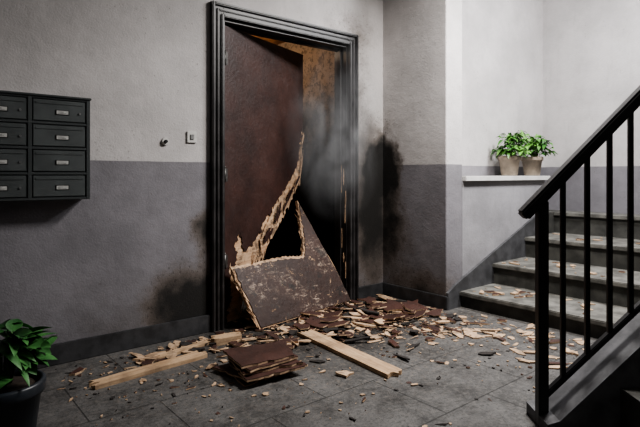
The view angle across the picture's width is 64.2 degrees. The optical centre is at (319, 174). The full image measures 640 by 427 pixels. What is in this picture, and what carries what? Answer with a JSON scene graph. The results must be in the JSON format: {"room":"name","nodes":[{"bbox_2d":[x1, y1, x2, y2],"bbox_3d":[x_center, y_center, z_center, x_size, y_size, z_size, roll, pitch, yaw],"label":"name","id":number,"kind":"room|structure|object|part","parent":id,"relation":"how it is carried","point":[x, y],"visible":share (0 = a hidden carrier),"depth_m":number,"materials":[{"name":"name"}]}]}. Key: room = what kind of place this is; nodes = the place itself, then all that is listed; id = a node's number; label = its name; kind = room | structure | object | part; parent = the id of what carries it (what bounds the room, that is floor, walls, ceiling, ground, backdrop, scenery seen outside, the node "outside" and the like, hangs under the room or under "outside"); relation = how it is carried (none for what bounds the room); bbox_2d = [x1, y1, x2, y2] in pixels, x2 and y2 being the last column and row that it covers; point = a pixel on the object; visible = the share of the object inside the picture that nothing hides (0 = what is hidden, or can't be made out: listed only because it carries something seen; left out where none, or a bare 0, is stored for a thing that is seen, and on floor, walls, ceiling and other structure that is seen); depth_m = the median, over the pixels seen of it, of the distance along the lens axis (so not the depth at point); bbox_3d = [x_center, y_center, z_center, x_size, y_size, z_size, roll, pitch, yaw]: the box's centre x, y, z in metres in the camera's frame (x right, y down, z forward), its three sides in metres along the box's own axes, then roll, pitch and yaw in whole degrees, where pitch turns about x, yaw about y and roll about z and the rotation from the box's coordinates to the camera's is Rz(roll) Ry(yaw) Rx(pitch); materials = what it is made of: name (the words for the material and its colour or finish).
{"room":"apartment building stairwell","nodes":[
{"label":"apartment building stairwell","id":0,"kind":"room"},
{"bbox_2d":[0,0,382,343],"bbox_3d":[-1.398,-0.550,2.987,4.936,3.200,0.150,0,0,-39],"label":"wall","id":1,"kind":"structure","parent":0,"point":[135,253],"depth_m":3.09,"materials":[{"name":"paint"}]},
{"bbox_2d":[0,90,91,200],"bbox_3d":[-1.540,-0.146,2.687,0.603,0.558,0.131,0,0,-39],"label":"mailboxes","id":2,"kind":"object","parent":1,"relation":"attached to","point":[45,138],"visible":1,"depth_m":2.69,"materials":[{"name":"metal"}]},
{"bbox_2d":[3,314,210,369],"bbox_3d":[-1.934,0.993,2.435,3.106,0.115,0.022,0,0,-39],"label":"baseboard","id":3,"kind":"structure","parent":1,"relation":"attached to","point":[84,348],"depth_m":3.06,"materials":[{"name":"paint"}]},
{"bbox_2d":[161,137,168,145],"bbox_3d":[-0.974,-0.212,3.221,0.052,0.052,0.026,0,0,-39],"label":"bell","id":4,"kind":"object","parent":1,"relation":"attached to","point":[164,141],"visible":1,"depth_m":3.21,"materials":[{"name":"white plastic"}]},
{"bbox_2d":[187,131,196,142],"bbox_3d":[-0.839,-0.248,3.338,0.068,0.076,0.018,0,0,-39],"label":"light switch","id":5,"kind":"object","parent":1,"relation":"attached to","point":[191,135],"visible":1,"depth_m":3.33,"materials":[{"name":"white plastic"}]},
{"bbox_2d":[225,49,227,268],"bbox_3d":[-0.651,-0.111,3.534,0.016,1.522,0.040,0,0,30],"label":"hinges","id":6,"kind":"object","parent":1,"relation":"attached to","point":[226,53],"visible":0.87,"depth_m":3.54,"materials":[{"name":"metal"}]},
{"bbox_2d":[227,143,299,321],"bbox_3d":[-0.423,0.003,3.981,0.031,2.075,1.013,0,0,31],"label":"splintered door edge","id":7,"kind":"object","parent":1,"relation":"attached to","point":[243,257],"visible":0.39,"depth_m":3.68,"materials":[{"name":"brown wood"}]},
{"bbox_2d":[225,26,302,322],"bbox_3d":[-0.407,-0.004,3.967,0.011,2.067,1.008,0,0,31],"label":"door","id":8,"kind":"structure","parent":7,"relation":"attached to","point":[264,79],"depth_m":3.83,"materials":[{"name":"brown wood"}]},
{"bbox_2d":[264,176,299,242],"bbox_3d":[-0.296,0.268,4.097,0.003,0.523,0.507,0,0,31],"label":"wood splinters","id":9,"kind":"object","parent":8,"relation":"attached to","point":[268,234],"visible":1,"depth_m":4.04,"materials":[{"name":"beige wood"}]},
{"bbox_2d":[235,132,303,319],"bbox_3d":[-0.388,0.334,4.013,0.067,1.569,0.930,0,0,31],"label":"splinters","id":10,"kind":"object","parent":7,"relation":"attached to","point":[271,223],"visible":0.65,"depth_m":4.08,"materials":[{"name":"brown wood"}]},
{"bbox_2d":[210,0,358,331],"bbox_3d":[-0.256,-0.059,3.897,1.345,2.217,0.196,0,0,-39],"label":"door frame","id":11,"kind":"structure","parent":1,"relation":"attached to","point":[219,11],"depth_m":3.93,"materials":[{"name":"paint"}]},
{"bbox_2d":[341,165,345,277],"bbox_3d":[0.183,0.258,4.258,0.006,1.195,0.101,0,0,-39],"label":"splinters","id":12,"kind":"object","parent":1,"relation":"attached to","point":[341,165],"visible":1,"depth_m":4.24,"materials":[{"name":"brown wood"}]},
{"bbox_2d":[359,283,382,298],"bbox_3d":[0.429,0.998,4.379,0.302,0.105,0.022,0,0,-39],"label":"baseboard","id":13,"kind":"structure","parent":1,"relation":"attached to","point":[372,290],"depth_m":4.37,"materials":[{"name":"paint"}]},
{"bbox_2d":[252,35,283,44],"bbox_3d":[-1.030,-1.400,4.636,1.900,0.100,1.930,0,0,-39],"label":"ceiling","id":14,"kind":"structure","parent":0,"point":[276,42],"depth_m":5.12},
{"bbox_2d":[255,42,334,266],"bbox_3d":[-0.327,-0.200,5.215,0.080,2.500,1.930,0,0,-39],"label":"doorway opening","id":15,"kind":"structure","parent":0,"point":[315,194],"depth_m":4.81,"materials":[{"name":"paint"}]},
{"bbox_2d":[36,296,596,426],"bbox_3d":[0.518,1.100,2.401,7.150,0.100,7.350,0,0,-39],"label":"floor","id":16,"kind":"structure","parent":0,"point":[451,400],"depth_m":2.50,"materials":[{"name":"tile"}]},
{"bbox_2d":[0,319,57,426],"bbox_3d":[-1.146,0.740,1.867,0.327,0.620,0.354,0,0,36],"label":"potted plant","id":17,"kind":"object","parent":16,"relation":"on","point":[22,384],"visible":1,"depth_m":1.84,"materials":[{"name":"green plant"}]},
{"bbox_3d":[-1.151,0.901,1.863,0.266,0.298,0.266,0,0,-39],"label":"pot","id":18,"kind":"part","parent":17,"relation":"part of","materials":[{"name":"plastic"}]},
{"bbox_2d":[89,351,206,389],"bbox_3d":[-0.900,1.040,2.743,0.663,0.020,0.087,0,0,-45],"label":"plank","id":19,"kind":"object","parent":16,"relation":"on","point":[103,382],"depth_m":2.70,"materials":[{"name":"beige wood"}]},
{"bbox_2d":[155,339,210,358],"bbox_3d":[-0.804,1.041,3.049,0.050,0.016,0.408,0,0,40],"label":"plank","id":20,"kind":"object","parent":16,"relation":"on","point":[200,344],"depth_m":3.05,"materials":[{"name":"beige wood"}]},
{"bbox_2d":[211,332,241,345],"bbox_3d":[-0.591,1.029,3.204,0.198,0.040,0.090,0,0,-32],"label":"plank","id":21,"kind":"object","parent":16,"relation":"on","point":[221,339],"depth_m":3.18,"materials":[{"name":"beige wood"}]},
{"bbox_2d":[212,341,306,386],"bbox_3d":[-0.298,1.001,2.731,0.445,0.101,0.371,0,0,-39],"label":"boards","id":22,"kind":"object","parent":16,"relation":"on","point":[249,365],"visible":1,"depth_m":2.65,"materials":[{"name":"brown wood"}]},
{"bbox_2d":[55,233,639,426],"bbox_3d":[0.804,0.808,3.349,4.321,0.500,2.362,0,0,-39],"label":"wood debris","id":23,"kind":"object","parent":16,"relation":"on","point":[350,317],"visible":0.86,"depth_m":3.39,"materials":[{"name":"brown wood"}]},
{"bbox_2d":[228,201,350,328],"bbox_3d":[-0.259,0.629,3.870,0.393,0.842,1.089,0,0,43],"label":"fragment","id":24,"kind":"object","parent":23,"relation":"on","point":[274,291],"visible":1,"depth_m":3.78,"materials":[{"name":"brown wood"}]},
{"bbox_2d":[297,329,401,378],"bbox_3d":[0.148,1.038,3.007,0.112,0.022,0.887,0,0,-35],"label":"plank","id":25,"kind":"object","parent":16,"relation":"on","point":[384,369],"depth_m":2.92,"materials":[{"name":"beige wood"}]},
{"bbox_2d":[383,0,461,295],"bbox_3d":[0.804,-0.550,4.363,0.214,3.200,0.822,0,0,-39],"label":"pier","id":26,"kind":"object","parent":16,"relation":"on","point":[422,39],"depth_m":4.16,"materials":[{"name":"white paint"}]},
{"bbox_2d":[382,282,447,309],"bbox_3d":[0.768,0.998,4.222,0.022,0.105,0.694,0,0,-39],"label":"baseboard","id":27,"kind":"structure","parent":26,"relation":"attached to","point":[424,298],"depth_m":4.18,"materials":[{"name":"paint"}]},
{"bbox_2d":[459,211,639,338],"bbox_3d":[2.708,0.710,3.618,1.919,0.680,2.747,0,0,-39],"label":"concrete staircase","id":28,"kind":"structure","parent":16,"relation":"on","point":[510,277],"depth_m":4.00,"materials":[{"name":"concrete"}]},
{"bbox_2d":[446,215,534,309],"bbox_3d":[1.597,0.677,4.470,1.574,0.745,0.022,0,0,-39],"label":"trim","id":29,"kind":"structure","parent":28,"relation":"attached to","point":[513,247],"depth_m":4.34,"materials":[{"name":"paint"}]},
{"bbox_2d":[518,85,639,426],"bbox_3d":[1.415,0.025,1.895,1.154,2.050,0.710,0,0,0],"label":"stair railing","id":30,"kind":"object","parent":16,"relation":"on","point":[601,387],"visible":1,"depth_m":2.12,"materials":[{"name":"black metal"}]},
{"bbox_3d":[0.931,0.579,2.139,0.042,0.942,0.042,0,0,0],"label":"newel post","id":31,"kind":"part","parent":30,"relation":"part of","materials":[{"name":"black metal"}]},
{"bbox_3d":[1.415,-0.409,2.139,1.154,1.183,0.060,0,0,0],"label":"handrail","id":32,"kind":"part","parent":30,"relation":"part of","materials":[{"name":"black metal"}]},
{"bbox_3d":[1.456,0.442,2.139,1.061,0.999,0.030,0,0,0],"label":"rail","id":33,"kind":"part","parent":30,"relation":"part of","materials":[{"name":"black metal"}]},
{"bbox_2d":[462,0,542,175],"bbox_3d":[1.700,-0.550,5.017,2.000,3.200,0.150,0,0,-39],"label":"wall","id":34,"kind":"structure","parent":0,"point":[502,40],"depth_m":4.94,"materials":[{"name":"white paint"}]},
{"bbox_2d":[462,180,544,276],"bbox_3d":[1.583,0.550,4.648,1.350,1.000,0.272,0,0,-39],"label":"wall","id":35,"kind":"structure","parent":0,"point":[490,215],"depth_m":4.35,"materials":[{"name":"grey paint"}]},
{"bbox_2d":[462,176,550,180],"bbox_3d":[1.615,0.029,4.652,1.395,0.042,0.307,0,0,-39],"label":"shelf","id":36,"kind":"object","parent":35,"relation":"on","point":[464,178],"depth_m":4.44,"materials":[{"name":"paint"}]},
{"bbox_2d":[490,130,532,175],"bbox_3d":[1.777,-0.205,4.738,0.359,0.425,0.351,0,0,-39],"label":"potted plant","id":37,"kind":"object","parent":36,"relation":"on","point":[509,165],"visible":1,"depth_m":4.70,"materials":[{"name":"green plant"}]},
{"bbox_3d":[1.772,-0.085,4.772,0.208,0.186,0.208,0,0,-39],"label":"pot","id":38,"kind":"part","parent":37,"relation":"part of","materials":[{"name":"beige ceramic"}]},
{"bbox_2d":[519,134,557,175],"bbox_3d":[2.112,-0.196,4.987,0.379,0.409,0.361,0,0,2],"label":"potted plant","id":39,"kind":"object","parent":36,"relation":"on","point":[532,166],"visible":0.87,"depth_m":4.92,"materials":[{"name":"green plant"}]},
{"bbox_3d":[2.078,-0.085,4.998,0.208,0.186,0.208,0,0,-39],"label":"pot","id":40,"kind":"part","parent":39,"relation":"part of","materials":[{"name":"beige ceramic"}]},
{"bbox_2d":[549,210,559,232],"bbox_3d":[2.297,0.510,5.236,0.500,0.280,0.272,0,0,-39],"label":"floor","id":41,"kind":"structure","parent":0,"point":[551,216],"depth_m":5.06,"materials":[{"name":"concrete"}]},
{"bbox_2d":[543,0,639,214],"bbox_3d":[4.009,-0.550,3.667,0.150,3.200,4.870,0,0,-39],"label":"wall","id":42,"kind":"structure","parent":0,"point":[591,48],"depth_m":5.14,"materials":[{"name":"white paint"}]}
]}

